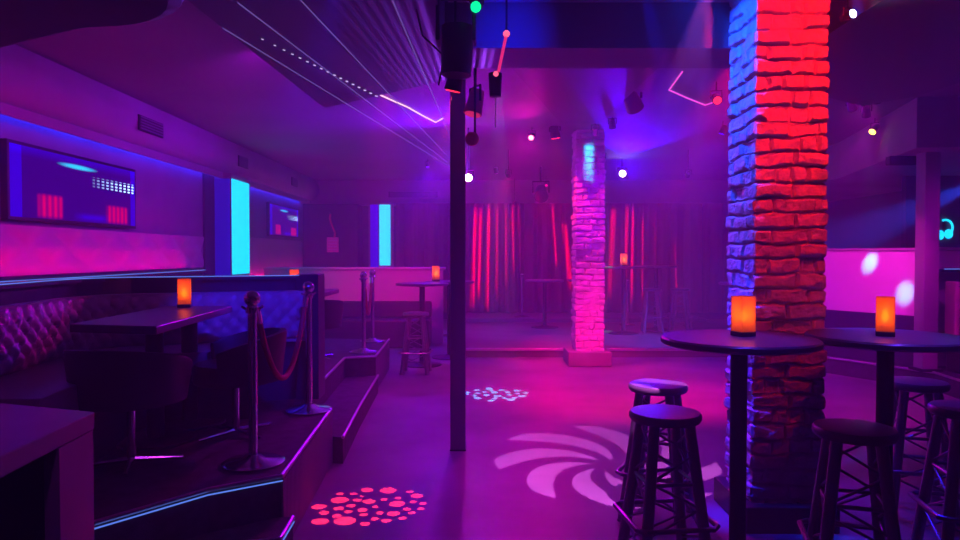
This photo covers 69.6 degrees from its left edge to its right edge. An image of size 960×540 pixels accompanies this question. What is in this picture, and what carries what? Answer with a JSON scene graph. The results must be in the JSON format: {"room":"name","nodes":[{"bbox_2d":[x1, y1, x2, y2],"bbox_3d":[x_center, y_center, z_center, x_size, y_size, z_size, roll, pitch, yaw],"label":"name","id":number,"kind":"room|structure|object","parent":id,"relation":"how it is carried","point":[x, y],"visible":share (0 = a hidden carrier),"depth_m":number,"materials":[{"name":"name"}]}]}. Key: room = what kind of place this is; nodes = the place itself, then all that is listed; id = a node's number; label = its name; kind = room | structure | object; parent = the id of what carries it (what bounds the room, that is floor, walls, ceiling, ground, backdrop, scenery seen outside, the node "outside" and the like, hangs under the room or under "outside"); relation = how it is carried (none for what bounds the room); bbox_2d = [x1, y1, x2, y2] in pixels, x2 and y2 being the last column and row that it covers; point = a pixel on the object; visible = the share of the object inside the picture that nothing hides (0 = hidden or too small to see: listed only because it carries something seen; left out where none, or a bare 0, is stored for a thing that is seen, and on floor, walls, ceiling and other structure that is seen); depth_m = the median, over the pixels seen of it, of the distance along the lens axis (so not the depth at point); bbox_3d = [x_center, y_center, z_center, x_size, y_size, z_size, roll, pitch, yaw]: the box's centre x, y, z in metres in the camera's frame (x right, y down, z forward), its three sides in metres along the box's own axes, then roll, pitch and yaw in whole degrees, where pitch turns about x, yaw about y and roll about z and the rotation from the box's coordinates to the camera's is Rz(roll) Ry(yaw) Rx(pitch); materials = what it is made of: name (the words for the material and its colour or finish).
{"room":"entertainment venue","nodes":[
{"label":"entertainment venue","id":0,"kind":"room"},
{"bbox_2d":[0,114,305,266],"bbox_3d":[-4.000,-0.225,6.447,0.200,3.150,18.900,0,1,0],"label":"wall","id":1,"kind":"structure","parent":0,"point":[169,197],"depth_m":8.27,"materials":[{"name":"paint"}]},
{"bbox_2d":[0,138,135,228],"bbox_3d":[-3.868,-0.764,6.654,0.064,0.660,2.100,0,1,0],"label":"wall screen","id":2,"kind":"object","parent":1,"relation":"attached to","point":[38,184],"visible":1,"depth_m":6.34,"materials":[{"name":"blue glass"}]},
{"bbox_2d":[0,224,203,276],"bbox_3d":[-3.860,-0.156,6.098,0.054,0.450,7.000,0,1,0],"label":"wall panel","id":3,"kind":"object","parent":1,"relation":"attached to","point":[24,250],"visible":0.91,"depth_m":6.80,"materials":[{"name":"grey"}]},
{"bbox_2d":[138,114,163,137],"bbox_3d":[-3.589,-1.565,7.536,0.028,0.160,0.550,0,1,0],"label":"air vent","id":4,"kind":"object","parent":1,"relation":"attached to","point":[145,124],"visible":1,"depth_m":7.49,"materials":[{"name":"black metal"}]},
{"bbox_2d":[0,102,308,203],"bbox_3d":[-3.760,-1.333,8.071,0.020,0.090,14.200,0,1,0],"label":"trim","id":5,"kind":"structure","parent":1,"relation":"attached to","point":[5,109],"depth_m":7.00,"materials":[{"name":"paint"}]},
{"bbox_2d":[0,44,318,200],"bbox_3d":[-3.750,-1.565,6.215,0.300,0.460,18.500,0,1,0],"label":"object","id":6,"kind":"structure","parent":1,"relation":"attached to","point":[30,81],"depth_m":6.90,"materials":[{"name":"paint"}]},
{"bbox_2d":[202,173,214,275],"bbox_3d":[-3.885,-0.574,9.889,0.030,1.690,0.360,0,1,0],"label":"trim","id":7,"kind":"structure","parent":1,"relation":"attached to","point":[207,180],"depth_m":9.84,"materials":[{"name":"grey paint"}]},
{"bbox_2d":[214,173,249,275],"bbox_3d":[-3.757,-0.088,10.470,0.285,2.670,0.762,0,1,0],"label":"column","id":8,"kind":"structure","parent":1,"relation":"attached to","point":[231,193],"depth_m":10.09,"materials":[{"name":"paint"}]},
{"bbox_2d":[238,155,247,168],"bbox_3d":[-3.589,-1.633,10.465,0.028,0.160,0.400,0,1,0],"label":"air vent","id":9,"kind":"object","parent":1,"relation":"attached to","point":[242,161],"visible":1,"depth_m":10.42,"materials":[{"name":"black metal"}]},
{"bbox_2d":[240,156,247,167],"bbox_3d":[-3.579,-1.635,10.465,0.008,0.135,0.360,0,1,0],"label":"grille","id":10,"kind":"object","parent":9,"relation":"attached to","point":[243,161],"depth_m":10.45,"materials":[{"name":"grey paint"}]},
{"bbox_2d":[249,237,301,275],"bbox_3d":[-3.850,-0.194,13.099,0.100,0.780,3.600,0,1,0],"label":"wall panel","id":11,"kind":"object","parent":1,"relation":"attached to","point":[264,252],"visible":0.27,"depth_m":12.80,"materials":[{"name":"grey"}]},
{"bbox_2d":[266,202,297,237],"bbox_3d":[-3.868,-0.955,13.582,0.064,0.620,2.000,0,1,0],"label":"wall screen","id":12,"kind":"object","parent":1,"relation":"attached to","point":[281,220],"visible":1,"depth_m":13.33,"materials":[{"name":"blue glass"}]},
{"bbox_2d":[15,0,959,179],"bbox_3d":[1.800,-1.899,6.408,11.800,0.200,19.300,0,1,0],"label":"ceiling","id":13,"kind":"structure","parent":0,"point":[183,64],"depth_m":8.28,"materials":[{"name":"paint"}]},
{"bbox_2d":[0,0,182,47],"bbox_3d":[-2.250,-1.253,1.194,2.700,0.850,3.445,0,1,0],"label":"trim","id":14,"kind":"structure","parent":13,"relation":"attached to","point":[21,21],"depth_m":2.31,"materials":[{"name":"grey paint"}]},
{"bbox_2d":[380,95,442,122],"bbox_3d":[-0.706,-1.822,7.836,0.187,0.016,1.557,0,1,18],"label":"laser trace","id":15,"kind":"object","parent":13,"relation":"attached to","point":[380,95],"visible":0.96,"depth_m":7.75,"materials":[{"name":"white"}]},
{"bbox_2d":[416,0,475,85],"bbox_3d":[-0.167,-1.330,3.470,0.315,0.801,0.180,0,1,0],"label":"light","id":16,"kind":"object","parent":13,"relation":"hanging from","point":[457,40],"visible":0.95,"depth_m":3.41,"materials":[{"name":"black metal"}]},
{"bbox_2d":[444,1,462,92],"bbox_3d":[-0.136,-1.327,3.586,0.103,0.813,0.102,0,1,0],"label":"stage light","id":17,"kind":"object","parent":13,"relation":"hanging from","point":[453,85],"visible":0.59,"depth_m":3.57,"materials":[{"name":"black metal"}]},
{"bbox_2d":[466,128,473,181],"bbox_3d":[-0.151,-1.500,9.029,0.149,0.719,0.162,0,1,0],"label":"stage light","id":18,"kind":"object","parent":13,"relation":"hanging from","point":[469,177],"visible":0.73,"depth_m":8.97,"materials":[{"name":"black metal"}]},
{"bbox_2d":[465,68,478,145],"bbox_3d":[-0.055,-1.311,4.791,0.100,0.900,0.098,0,1,0],"label":"lamp","id":19,"kind":"object","parent":13,"relation":"hanging from","point":[472,138],"visible":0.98,"depth_m":4.78,"materials":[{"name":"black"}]},
{"bbox_2d":[463,68,483,117],"bbox_3d":[-0.046,-1.422,4.871,0.144,0.682,0.144,0,1,16],"label":"stage light","id":20,"kind":"object","parent":13,"relation":"hanging from","point":[469,107],"visible":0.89,"depth_m":4.84,"materials":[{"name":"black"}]},
{"bbox_2d":[467,0,483,12],"bbox_3d":[-0.023,-1.477,3.307,0.084,0.501,0.111,0,1,0],"label":"stage light","id":21,"kind":"object","parent":13,"relation":"hanging from","point":[476,5],"visible":1,"depth_m":3.27,"materials":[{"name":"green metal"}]},
{"bbox_2d":[488,0,509,127],"bbox_3d":[0.100,-1.239,3.586,0.111,0.990,0.085,0,1,0],"label":"hanging lamp","id":22,"kind":"object","parent":13,"relation":"hanging from","point":[495,78],"visible":1,"depth_m":3.57,"materials":[{"name":"black metal"}]},
{"bbox_2d":[532,167,549,202],"bbox_3d":[1.155,-1.610,13.088,0.340,0.688,0.414,0,1,0],"label":"stage light","id":23,"kind":"object","parent":13,"relation":"hanging from","point":[540,195],"visible":1,"depth_m":12.98,"materials":[{"name":"black metal"}]},
{"bbox_2d":[549,126,560,138],"bbox_3d":[0.972,-1.810,8.952,0.153,0.232,0.153,0,1,0],"label":"stage light","id":24,"kind":"object","parent":13,"relation":"hanging from","point":[554,130],"visible":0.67,"depth_m":8.90,"materials":[{"name":"black metal"}]},
{"bbox_2d":[188,0,959,107],"bbox_3d":[1.015,-1.511,3.041,4.870,0.420,5.550,0,1,0],"label":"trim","id":25,"kind":"structure","parent":13,"relation":"attached to","point":[892,50],"depth_m":4.12,"materials":[{"name":"grey paint"}]},
{"bbox_2d":[512,68,657,123],"bbox_3d":[0.850,-1.766,6.911,1.300,0.090,2.700,0,1,0],"label":"ceiling panel","id":26,"kind":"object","parent":13,"relation":"attached to","point":[572,95],"depth_m":6.51,"materials":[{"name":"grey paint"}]},
{"bbox_2d":[624,91,643,113],"bbox_3d":[1.572,-1.766,7.111,0.251,0.316,0.270,0,1,0],"label":"stage light","id":27,"kind":"object","parent":13,"relation":"hanging from","point":[633,103],"visible":0.57,"depth_m":7.06,"materials":[{"name":"black metal"}]},
{"bbox_2d":[668,71,712,105],"bbox_3d":[2.092,-1.802,6.946,0.312,0.016,1.543,1,2,31],"label":"laser trace","id":28,"kind":"object","parent":13,"relation":"attached to","point":[681,71],"visible":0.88,"depth_m":7.08,"materials":[{"name":"pink"}]},
{"bbox_2d":[710,81,722,104],"bbox_3d":[2.262,-1.688,6.603,0.116,0.231,0.142,0,1,0],"label":"stage light","id":29,"kind":"object","parent":13,"relation":"hanging from","point":[717,99],"visible":1,"depth_m":6.57,"materials":[{"name":"black metal"}]},
{"bbox_2d":[839,0,856,21],"bbox_3d":[1.835,-1.488,3.441,0.064,0.485,0.069,-1,1,-21],"label":"stage light","id":30,"kind":"object","parent":13,"relation":"hanging from","point":[850,14],"visible":1,"depth_m":3.43,"materials":[{"name":"black metal"}]},
{"bbox_2d":[860,104,871,117],"bbox_3d":[3.888,-1.669,6.939,0.108,0.286,0.124,0,1,0],"label":"stage light","id":31,"kind":"object","parent":13,"relation":"hanging from","point":[866,113],"visible":0.81,"depth_m":6.92,"materials":[{"name":"black metal"}]},
{"bbox_2d":[868,118,879,134],"bbox_3d":[4.790,-1.742,8.373,0.140,0.205,0.116,0,1,0],"label":"stage light","id":32,"kind":"object","parent":13,"relation":"hanging from","point":[873,130],"visible":1,"depth_m":8.35,"materials":[{"name":"black metal"}]},
{"bbox_2d":[363,206,728,318],"bbox_3d":[1.800,-0.446,15.994,11.800,3.150,0.200,0,1,0],"label":"wall","id":33,"kind":"structure","parent":0,"point":[709,315],"depth_m":15.90,"materials":[{"name":"grey paint"}]},
{"bbox_2d":[303,204,362,266],"bbox_3d":[-3.300,-0.161,15.550,1.200,2.600,0.700,0,1,0],"label":"wall panel","id":34,"kind":"object","parent":33,"relation":"attached to","point":[347,219],"depth_m":15.19,"materials":[{"name":"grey paint"}]},
{"bbox_2d":[327,212,338,251],"bbox_3d":[-3.228,-0.828,15.123,0.260,0.880,0.061,0,1,0],"label":"plaque","id":35,"kind":"object","parent":34,"relation":"hanging from","point":[332,242],"visible":1,"depth_m":15.11,"materials":[{"name":"pink"}]},
{"bbox_2d":[306,180,729,205],"bbox_3d":[1.800,-1.739,15.664,11.400,0.550,0.400,0,1,0],"label":"trim","id":36,"kind":"structure","parent":33,"relation":"attached to","point":[361,192],"depth_m":15.46,"materials":[{"name":"paint"}]},
{"bbox_2d":[388,192,437,196],"bbox_3d":[-1.500,-1.689,15.451,1.100,0.120,0.028,0,1,0],"label":"air vent","id":37,"kind":"object","parent":36,"relation":"attached to","point":[390,194],"visible":1,"depth_m":15.45,"materials":[{"name":"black metal"}]},
{"bbox_2d":[396,203,449,312],"bbox_3d":[-1.132,-0.264,15.275,1.438,2.420,0.231,0,1,0],"label":"stage curtain","id":38,"kind":"object","parent":36,"relation":"hanging from","point":[422,229],"visible":0.55,"depth_m":15.26,"materials":[{"name":"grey fabric"}]},
{"bbox_2d":[293,319,959,539],"bbox_3d":[1.800,1.450,6.485,11.800,0.200,19.300,0,1,0],"label":"floor","id":39,"kind":"structure","parent":0,"point":[547,439],"depth_m":5.14,"materials":[{"name":"paint"}]},
{"bbox_2d":[0,403,93,539],"bbox_3d":[-1.660,0.936,1.702,1.280,1.050,1.359,0,1,0],"label":"table","id":40,"kind":"object","parent":39,"relation":"on","point":[47,473],"depth_m":1.82,"materials":[{"name":"laminate"}]},
{"bbox_2d":[0,403,93,477],"bbox_3d":[-1.660,0.436,1.690,1.280,0.050,1.359,0,1,0],"label":"countertop","id":41,"kind":"structure","parent":40,"relation":"on","point":[27,433],"depth_m":1.79,"materials":[{"name":"laminate"}]},
{"bbox_2d":[93,338,389,539],"bbox_3d":[-2.437,1.159,5.979,2.920,0.405,6.700,0,1,0],"label":"platform","id":42,"kind":"object","parent":39,"relation":"on","point":[190,496],"visible":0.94,"depth_m":3.48,"materials":[{"name":"carpet"}]},
{"bbox_2d":[0,267,205,281],"bbox_3d":[-3.737,0.504,5.813,0.325,0.938,6.400,0,1,0],"label":"wall ledge","id":43,"kind":"object","parent":42,"relation":"on","point":[195,271],"visible":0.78,"depth_m":6.87,"materials":[{"name":"blue laminate"}]},
{"bbox_2d":[84,270,205,277],"bbox_3d":[-3.740,0.090,5.804,0.320,0.030,6.400,0,1,0],"label":"shelf","id":44,"kind":"object","parent":43,"relation":"attached to","point":[142,273],"depth_m":7.47,"materials":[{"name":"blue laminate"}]},
{"bbox_2d":[63,350,192,476],"bbox_3d":[-1.844,0.704,3.609,0.610,0.634,0.554,0,1,9],"label":"tub chair","id":45,"kind":"object","parent":42,"relation":"on","point":[129,382],"visible":0.94,"depth_m":3.39,"materials":[{"name":"black"}]},
{"bbox_2d":[70,306,231,450],"bbox_3d":[-1.879,0.636,4.025,0.530,0.762,1.421,0,1,-4],"label":"table","id":46,"kind":"object","parent":42,"relation":"on","point":[159,434],"visible":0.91,"depth_m":4.05,"materials":[{"name":"laminate"}]},
{"bbox_2d":[177,279,191,307],"bbox_3d":[-1.930,0.151,4.505,0.080,0.185,0.080,0,1,-17],"label":"candle lantern","id":47,"kind":"object","parent":46,"relation":"on","point":[183,285],"visible":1,"depth_m":4.47,"materials":[{"name":"orange glass"}]},
{"bbox_2d":[0,290,304,479],"bbox_3d":[-2.165,0.588,4.235,1.137,0.848,2.556,0,1,18],"label":"bench","id":48,"kind":"object","parent":42,"relation":"on","point":[34,335],"visible":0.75,"depth_m":4.35,"materials":[{"name":"black"}]},
{"bbox_2d":[0,343,210,410],"bbox_3d":[-2.084,0.616,4.058,1.112,0.140,2.099,0,1,0],"label":"seat cushion","id":49,"kind":"object","parent":48,"relation":"on","point":[43,383],"depth_m":3.49,"materials":[{"name":"grey fabric"}]},
{"bbox_2d":[0,274,324,401],"bbox_3d":[-2.318,0.530,4.409,1.104,0.955,2.904,1,2,28],"label":"divider","id":50,"kind":"object","parent":42,"relation":"on","point":[14,292],"visible":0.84,"depth_m":5.12,"materials":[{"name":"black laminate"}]},
{"bbox_2d":[192,327,286,441],"bbox_3d":[-1.474,0.689,4.249,0.554,0.634,0.610,-1,1,-25],"label":"tub chair","id":51,"kind":"object","parent":42,"relation":"on","point":[227,368],"visible":0.85,"depth_m":4.08,"materials":[{"name":"black"}]},
{"bbox_2d":[221,291,284,472],"bbox_3d":[-1.200,0.567,3.644,0.324,0.917,0.324,0,1,0],"label":"stanchion","id":52,"kind":"object","parent":42,"relation":"on","point":[254,461],"visible":1,"depth_m":3.62,"materials":[{"name":"silver metal"}]},
{"bbox_2d":[257,296,308,380],"bbox_3d":[-1.205,0.435,4.256,0.039,0.487,1.124,0,1,-1],"label":"rope","id":53,"kind":"object","parent":52,"relation":"hanging from","point":[260,327],"visible":0.94,"depth_m":4.21,"materials":[{"name":"red fabric"}]},
{"bbox_2d":[285,281,331,415],"bbox_3d":[-1.210,0.539,4.874,0.324,0.917,0.324,0,1,-17],"label":"stanchion","id":54,"kind":"object","parent":42,"relation":"on","point":[309,408],"visible":0.94,"depth_m":4.85,"materials":[{"name":"silver metal"}]},
{"bbox_2d":[325,300,343,359],"bbox_3d":[-1.739,0.618,7.290,0.610,0.634,0.554,-1,1,-23],"label":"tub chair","id":55,"kind":"object","parent":42,"relation":"on","point":[333,308],"visible":0.27,"depth_m":7.15,"materials":[{"name":"black"}]},
{"bbox_2d":[349,271,377,354],"bbox_3d":[-1.310,0.472,7.763,0.324,0.917,0.324,0,1,-17],"label":"stanchion","id":56,"kind":"object","parent":42,"relation":"on","point":[362,351],"visible":0.99,"depth_m":7.74,"materials":[{"name":"silver metal"}]},
{"bbox_2d":[366,277,372,315],"bbox_3d":[-1.335,0.323,8.245,0.040,0.446,0.867,0,1,-3],"label":"rope","id":57,"kind":"object","parent":56,"relation":"hanging from","point":[368,308],"visible":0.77,"depth_m":8.45,"materials":[{"name":"red fabric"}]},
{"bbox_2d":[360,269,385,342],"bbox_3d":[-1.360,0.449,8.733,0.324,0.917,0.324,0,1,-17],"label":"stanchion","id":58,"kind":"object","parent":42,"relation":"on","point":[372,272],"visible":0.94,"depth_m":8.71,"materials":[{"name":"silver metal"}]},
{"bbox_2d":[188,515,294,539],"bbox_3d":[-1.363,1.330,3.003,1.225,0.202,0.284,-1,2,-36],"label":"step","id":59,"kind":"structure","parent":39,"relation":"on","point":[279,528],"depth_m":3.26,"materials":[{"name":"carpet"}]},
{"bbox_2d":[324,374,378,463],"bbox_3d":[-1.202,1.256,6.189,0.347,0.202,2.535,0,1,-3],"label":"step","id":60,"kind":"structure","parent":39,"relation":"on","point":[351,401],"depth_m":6.01,"materials":[{"name":"carpet"}]},
{"bbox_2d":[263,267,445,343],"bbox_3d":[-2.090,0.592,11.577,3.020,1.280,0.240,0,1,0],"label":"wall","id":61,"kind":"structure","parent":39,"relation":"on","point":[345,279],"depth_m":11.51,"materials":[{"name":"grey"}]},
{"bbox_2d":[325,301,431,347],"bbox_3d":[-2.050,0.880,11.218,2.500,0.720,0.590,0,1,0],"label":"bench","id":62,"kind":"object","parent":39,"relation":"on","point":[389,320],"visible":0.52,"depth_m":10.93,"materials":[{"name":"black"}]},
{"bbox_2d":[368,204,393,266],"bbox_3d":[-2.170,-0.151,15.155,0.540,2.600,0.092,0,1,0],"label":"column","id":63,"kind":"structure","parent":39,"relation":"on","point":[380,216],"depth_m":15.10,"materials":[{"name":"paint"}]},
{"bbox_2d":[398,311,432,374],"bbox_3d":[-0.810,0.916,8.723,0.401,0.772,0.401,0,1,2],"label":"bar stool","id":64,"kind":"object","parent":39,"relation":"on","point":[408,336],"visible":1,"depth_m":8.60,"materials":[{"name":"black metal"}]},
{"bbox_2d":[396,282,448,367],"bbox_3d":[-0.780,0.729,9.319,0.710,1.110,0.710,-1,1,-23],"label":"table","id":65,"kind":"object","parent":39,"relation":"on","point":[421,285],"visible":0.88,"depth_m":9.27,"materials":[{"name":"black metal"}]},
{"bbox_2d":[425,280,473,359],"bbox_3d":[-0.440,0.713,9.999,0.710,1.110,0.710,-1,1,-23],"label":"table","id":66,"kind":"object","parent":39,"relation":"on","point":[441,356],"visible":0.5,"depth_m":9.96,"materials":[{"name":"black metal"}]},
{"bbox_2d":[432,266,439,280],"bbox_3d":[-0.630,0.050,9.854,0.095,0.222,0.095,0,1,-17],"label":"candle lantern","id":67,"kind":"object","parent":66,"relation":"on","point":[435,269],"visible":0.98,"depth_m":9.81,"materials":[{"name":"orange glass"}]},
{"bbox_2d":[450,79,465,450],"bbox_3d":[-0.168,-0.197,5.277,0.124,3.150,0.124,0,1,0],"label":"steel post","id":68,"kind":"object","parent":39,"relation":"on","point":[457,100],"visible":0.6,"depth_m":5.22,"materials":[{"name":"metal"}]},
{"bbox_2d":[563,130,611,366],"bbox_3d":[1.460,-0.293,9.396,0.580,3.150,0.560,0,1,0],"label":"brick pillar","id":69,"kind":"structure","parent":39,"relation":"on","point":[587,349],"depth_m":9.20,"materials":[{"name":"brick"}]},
{"bbox_2d":[466,312,727,356],"bbox_3d":[2.150,1.109,12.762,4.900,0.190,5.535,0,1,0],"label":"stage platform","id":70,"kind":"object","parent":39,"relation":"on","point":[499,334],"visible":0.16,"depth_m":11.59,"materials":[{"name":"paint"}]},
{"bbox_2d":[466,203,518,312],"bbox_3d":[0.227,-0.265,15.288,1.266,2.420,0.212,0,1,0],"label":"stage curtain","id":71,"kind":"object","parent":70,"relation":"on","point":[492,229],"visible":0.94,"depth_m":15.28,"materials":[{"name":"red fabric"}]},
{"bbox_2d":[514,273,529,317],"bbox_3d":[0.870,0.520,14.316,0.324,0.917,0.324,0,1,-17],"label":"stanchion","id":72,"kind":"object","parent":70,"relation":"on","point":[521,274],"visible":1,"depth_m":14.29,"materials":[{"name":"silver metal"}]},
{"bbox_2d":[526,279,563,328],"bbox_3d":[1.220,0.633,13.018,0.720,0.900,0.720,0,1,0],"label":"table","id":73,"kind":"object","parent":70,"relation":"on","point":[544,281],"visible":1,"depth_m":12.98,"materials":[{"name":"laminate"}]},
{"bbox_2d":[520,203,572,312],"bbox_3d":[1.492,-0.264,15.284,1.231,2.420,0.211,0,1,0],"label":"stage curtain","id":74,"kind":"object","parent":70,"relation":"on","point":[546,240],"visible":0.92,"depth_m":15.28,"materials":[{"name":"red fabric"}]},
{"bbox_2d":[603,203,628,312],"bbox_3d":[2.713,-0.264,15.270,1.183,2.420,0.185,0,1,-2],"label":"stage curtain","id":75,"kind":"object","parent":70,"relation":"on","point":[616,224],"visible":0.36,"depth_m":15.27,"materials":[{"name":"red fabric"}]},
{"bbox_2d":[604,266,645,334],"bbox_3d":[2.500,0.522,12.015,0.760,1.170,0.760,0,1,0],"label":"table","id":76,"kind":"object","parent":70,"relation":"on","point":[623,331],"visible":0.95,"depth_m":11.98,"materials":[{"name":"laminate"}]},
{"bbox_2d":[620,253,626,265],"bbox_3d":[2.470,-0.173,11.849,0.095,0.222,0.095,0,1,-11],"label":"candle lantern","id":77,"kind":"object","parent":76,"relation":"on","point":[623,256],"visible":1,"depth_m":11.81,"materials":[{"name":"orange glass"}]},
{"bbox_2d":[619,278,635,325],"bbox_3d":[2.870,0.616,13.418,0.324,0.917,0.324,0,1,-17],"label":"stanchion","id":78,"kind":"object","parent":70,"relation":"on","point":[627,279],"visible":0.88,"depth_m":13.40,"materials":[{"name":"silver metal"}]},
{"bbox_2d":[639,288,664,332],"bbox_3d":[3.020,0.707,12.120,0.401,0.772,0.401,0,1,5],"label":"bar stool","id":79,"kind":"object","parent":70,"relation":"on","point":[657,305],"visible":0.99,"depth_m":12.00,"materials":[{"name":"black wood"}]},
{"bbox_2d":[641,265,677,330],"bbox_3d":[3.220,0.508,12.615,0.760,1.170,0.760,0,1,0],"label":"table","id":80,"kind":"object","parent":70,"relation":"on","point":[655,267],"visible":0.75,"depth_m":12.57,"materials":[{"name":"black metal"}]},
{"bbox_2d":[630,203,701,312],"bbox_3d":[4.113,-0.264,15.284,1.586,2.420,0.197,0,1,0],"label":"stage curtain","id":81,"kind":"object","parent":70,"relation":"on","point":[666,234],"visible":0.91,"depth_m":15.27,"materials":[{"name":"red fabric"}]},
{"bbox_2d":[667,288,692,331],"bbox_3d":[3.530,0.706,12.169,0.401,0.772,0.401,1,2,28],"label":"bar stool","id":82,"kind":"object","parent":70,"relation":"on","point":[672,316],"visible":0.92,"depth_m":12.10,"materials":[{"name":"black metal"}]},
{"bbox_2d":[703,203,729,312],"bbox_3d":[6.158,-0.264,15.281,2.485,2.420,0.222,0,1,0],"label":"stage curtain","id":83,"kind":"object","parent":70,"relation":"on","point":[715,233],"visible":0.27,"depth_m":15.28,"materials":[{"name":"red fabric"}]},
{"bbox_2d":[615,378,694,528],"bbox_3d":[1.015,1.027,3.945,0.401,0.772,0.401,1,2,28],"label":"bar stool","id":84,"kind":"object","parent":39,"relation":"on","point":[644,389],"visible":0.44,"depth_m":3.88,"materials":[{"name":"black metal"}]},
{"bbox_2d":[613,404,719,539],"bbox_3d":[0.868,1.043,3.245,0.401,0.772,0.401,0,1,-7],"label":"bar stool","id":85,"kind":"object","parent":39,"relation":"on","point":[655,416],"visible":1,"depth_m":3.15,"materials":[{"name":"black wood"}]},
{"bbox_2d":[661,329,823,539],"bbox_3d":[1.212,0.870,3.241,0.710,1.110,0.710,0,1,0],"label":"table","id":86,"kind":"object","parent":39,"relation":"on","point":[720,341],"visible":0.95,"depth_m":3.20,"materials":[{"name":"laminate"}]},
{"bbox_2d":[730,296,755,336],"bbox_3d":[1.250,0.219,3.276,0.082,0.189,0.082,0,1,-20],"label":"candle lantern","id":87,"kind":"object","parent":86,"relation":"on","point":[743,308],"visible":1,"depth_m":3.25,"materials":[{"name":"orange glass"}]},
{"bbox_2d":[714,0,839,533],"bbox_3d":[1.677,-0.166,3.917,0.505,3.150,0.520,0,1,0],"label":"brick pillar","id":88,"kind":"structure","parent":39,"relation":"on","point":[778,84],"depth_m":3.73,"materials":[{"name":"red brick"}]},
{"bbox_2d":[448,0,728,1],"bbox_3d":[0.880,-1.616,4.104,2.140,0.040,0.020,0,1,0],"label":"trim","id":89,"kind":"structure","parent":88,"relation":"attached to","point":[484,0],"depth_m":4.10,"materials":[{"name":"paint"}]},
{"bbox_2d":[797,418,900,539],"bbox_3d":[1.600,1.050,2.955,0.401,0.772,0.401,0,1,17],"label":"bar stool","id":90,"kind":"object","parent":39,"relation":"on","point":[877,438],"visible":1,"depth_m":2.87,"materials":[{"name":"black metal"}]},
{"bbox_2d":[804,328,959,473],"bbox_3d":[1.945,0.868,3.321,0.710,1.110,0.710,-1,1,-23],"label":"table","id":91,"kind":"object","parent":39,"relation":"on","point":[912,341],"visible":0.79,"depth_m":3.27,"materials":[{"name":"black metal"}]},
{"bbox_2d":[875,296,894,336],"bbox_3d":[1.930,0.220,3.286,0.080,0.185,0.080,1,2,28],"label":"candle lantern","id":92,"kind":"object","parent":91,"relation":"on","point":[885,306],"visible":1,"depth_m":3.25,"materials":[{"name":"orange glass"}]},
{"bbox_2d":[822,356,959,398],"bbox_3d":[5.823,1.225,7.348,3.346,0.210,4.264,0,1,0],"label":"platform","id":93,"kind":"object","parent":39,"relation":"on","point":[855,368],"visible":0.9,"depth_m":8.21,"materials":[{"name":"carpet"}]},
{"bbox_2d":[823,248,914,366],"bbox_3d":[4.711,0.419,8.472,0.160,1.370,1.432,-1,2,-30],"label":"wall","id":94,"kind":"structure","parent":93,"relation":"on","point":[855,277],"depth_m":8.38,"materials":[{"name":"white"}]},
{"bbox_2d":[908,152,942,371],"bbox_3d":[4.980,-0.353,7.684,0.240,2.950,0.240,0,1,0],"label":"steel post","id":95,"kind":"object","parent":93,"relation":"on","point":[928,164],"visible":0.6,"depth_m":7.61,"materials":[{"name":"metal"}]},
{"bbox_2d":[938,247,959,365],"bbox_3d":[6.338,0.429,7.932,2.316,1.385,0.460,0,1,0],"label":"divider","id":96,"kind":"object","parent":93,"relation":"on","point":[949,257],"visible":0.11,"depth_m":8.00,"materials":[{"name":"paint"}]},
{"bbox_2d":[945,281,959,373],"bbox_3d":[6.338,0.631,7.412,2.316,1.005,0.590,0,1,0],"label":"bench","id":97,"kind":"object","parent":93,"relation":"on","point":[952,288],"visible":0.86,"depth_m":7.56,"materials":[{"name":"black"}]},
{"bbox_2d":[945,281,959,334],"bbox_3d":[5.210,0.424,7.607,0.060,0.600,0.190,0,1,0],"label":"cushion","id":98,"kind":"object","parent":97,"relation":"on","point":[952,288],"depth_m":7.56,"materials":[{"name":"pink fabric"}]},
{"bbox_2d":[893,376,959,525],"bbox_3d":[2.540,1.025,4.025,0.401,0.772,0.401,0,1,16],"label":"bar stool","id":99,"kind":"object","parent":39,"relation":"on","point":[932,389],"visible":0.46,"depth_m":3.93,"materials":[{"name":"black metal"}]},
{"bbox_2d":[907,400,959,539],"bbox_3d":[2.360,1.041,3.345,0.401,0.772,0.401,0,1,11],"label":"bar stool","id":100,"kind":"object","parent":39,"relation":"on","point":[941,409],"visible":1,"depth_m":3.36,"materials":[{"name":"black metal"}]},
{"bbox_2d":[824,191,901,248],"bbox_3d":[7.600,-0.225,6.447,0.200,3.150,18.900,0,1,0],"label":"wall","id":101,"kind":"structure","parent":0,"point":[874,221],"depth_m":13.39,"materials":[{"name":"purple paint"}]},
{"bbox_2d":[824,96,959,201],"bbox_3d":[6.050,-1.645,11.215,2.900,0.530,8.500,0,1,0],"label":"soffit","id":102,"kind":"structure","parent":101,"relation":"attached to","point":[856,167],"depth_m":8.40,"materials":[{"name":"paint"}]},
{"bbox_2d":[885,156,915,165],"bbox_3d":[4.840,-1.519,7.914,0.320,0.630,0.106,0,1,0],"label":"bar","id":103,"kind":"object","parent":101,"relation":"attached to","point":[890,160],"visible":0.73,"depth_m":7.87,"materials":[{"name":"black metal"}]},
{"bbox_2d":[901,176,959,247],"bbox_3d":[6.800,-0.041,9.952,1.400,2.620,0.100,0,1,0],"label":"wall partition","id":104,"kind":"structure","parent":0,"point":[949,185],"depth_m":9.88,"materials":[{"name":"grey paint"}]},
{"bbox_2d":[939,219,953,239],"bbox_3d":[6.641,-0.583,9.861,0.240,0.299,0.056,0,1,0],"label":"sign","id":105,"kind":"object","parent":104,"relation":"attached to","point":[948,233],"visible":0.88,"depth_m":9.84,"materials":[{"name":"teal plastic"}]},
{"bbox_2d":[944,229,952,238],"bbox_3d":[6.690,-0.516,9.851,0.124,0.137,0.028,0,1,0],"label":"ear cup","id":106,"kind":"object","parent":105,"relation":"on","point":[948,233],"depth_m":9.84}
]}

